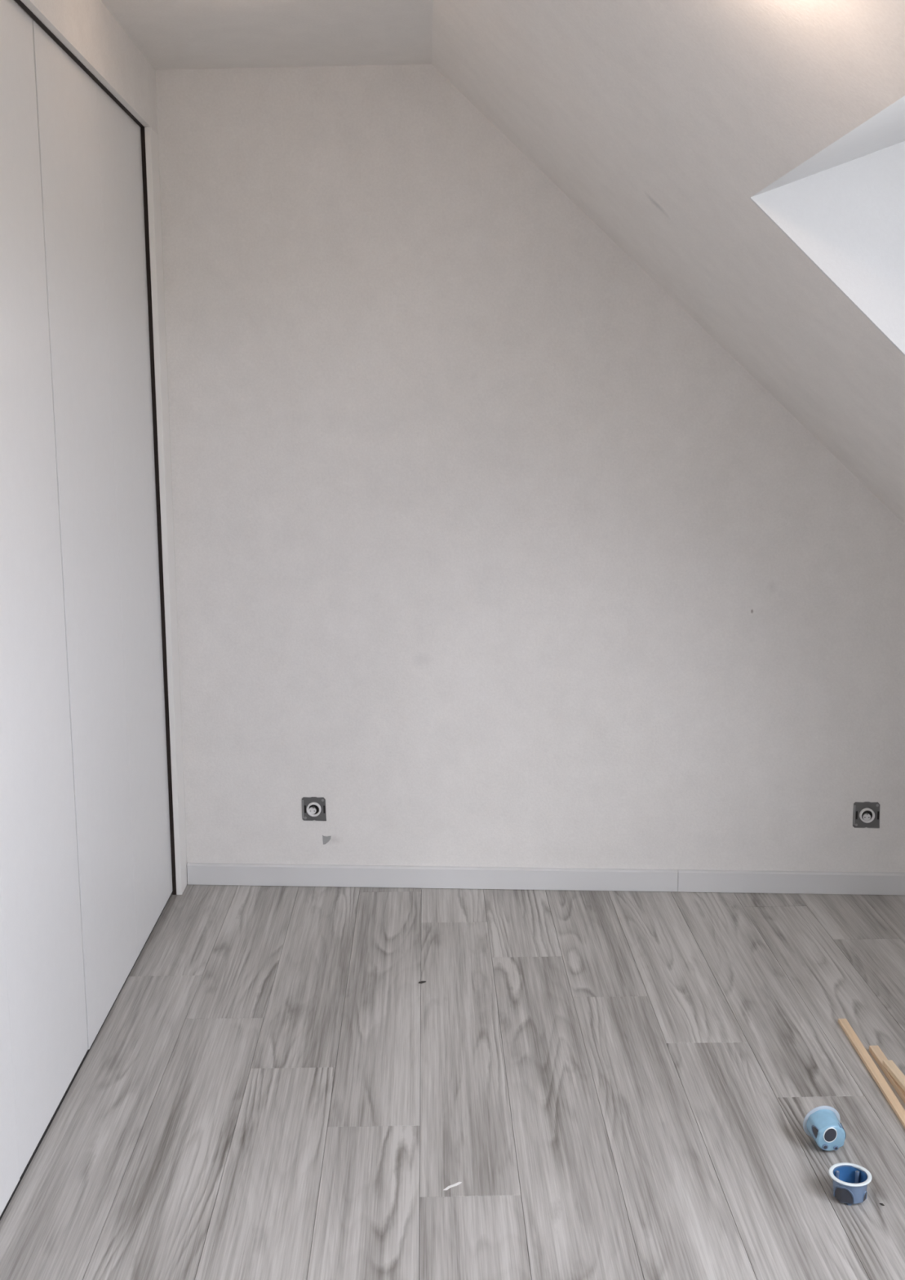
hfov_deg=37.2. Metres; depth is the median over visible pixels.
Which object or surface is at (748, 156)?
ceiling
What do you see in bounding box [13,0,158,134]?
wall
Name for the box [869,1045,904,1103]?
wood strip
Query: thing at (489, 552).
wall
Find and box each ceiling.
[101,0,433,70]
[431,0,904,524]
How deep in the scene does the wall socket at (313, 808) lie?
4.19 m
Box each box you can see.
[803,1105,845,1151]
[828,1162,871,1205]
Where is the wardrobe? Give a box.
[0,0,187,1220]
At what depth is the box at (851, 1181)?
2.53 m
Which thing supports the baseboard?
attached to the wall at (489, 552)
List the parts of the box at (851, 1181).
screw post, screw post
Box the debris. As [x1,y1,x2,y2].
[443,1182,462,1190]
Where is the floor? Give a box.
[0,884,904,1279]
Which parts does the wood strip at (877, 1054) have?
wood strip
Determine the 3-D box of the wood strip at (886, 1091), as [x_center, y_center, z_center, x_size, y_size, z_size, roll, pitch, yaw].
[0.945,1.029,2.654,0.020,0.009,1.250,0,10,0]
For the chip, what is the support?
attached to the wall at (489, 552)
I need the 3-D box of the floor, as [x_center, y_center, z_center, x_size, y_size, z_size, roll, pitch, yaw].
[0.183,1.271,1.457,3.200,0.060,5.842,-1,10,-1]
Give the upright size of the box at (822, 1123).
0.078 m
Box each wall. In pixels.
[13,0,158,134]
[155,64,904,889]
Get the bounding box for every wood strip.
[838,1018,904,1128]
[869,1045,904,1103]
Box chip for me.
[322,835,331,844]
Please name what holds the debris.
on the floor
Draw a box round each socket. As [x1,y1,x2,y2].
[302,796,326,821]
[853,801,879,827]
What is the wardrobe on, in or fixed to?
on the floor
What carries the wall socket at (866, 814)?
attached to the wall at (489, 552)
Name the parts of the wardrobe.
door, door, door, door, filler panel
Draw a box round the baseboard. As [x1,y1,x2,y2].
[186,862,904,895]
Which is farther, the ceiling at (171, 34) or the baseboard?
the baseboard

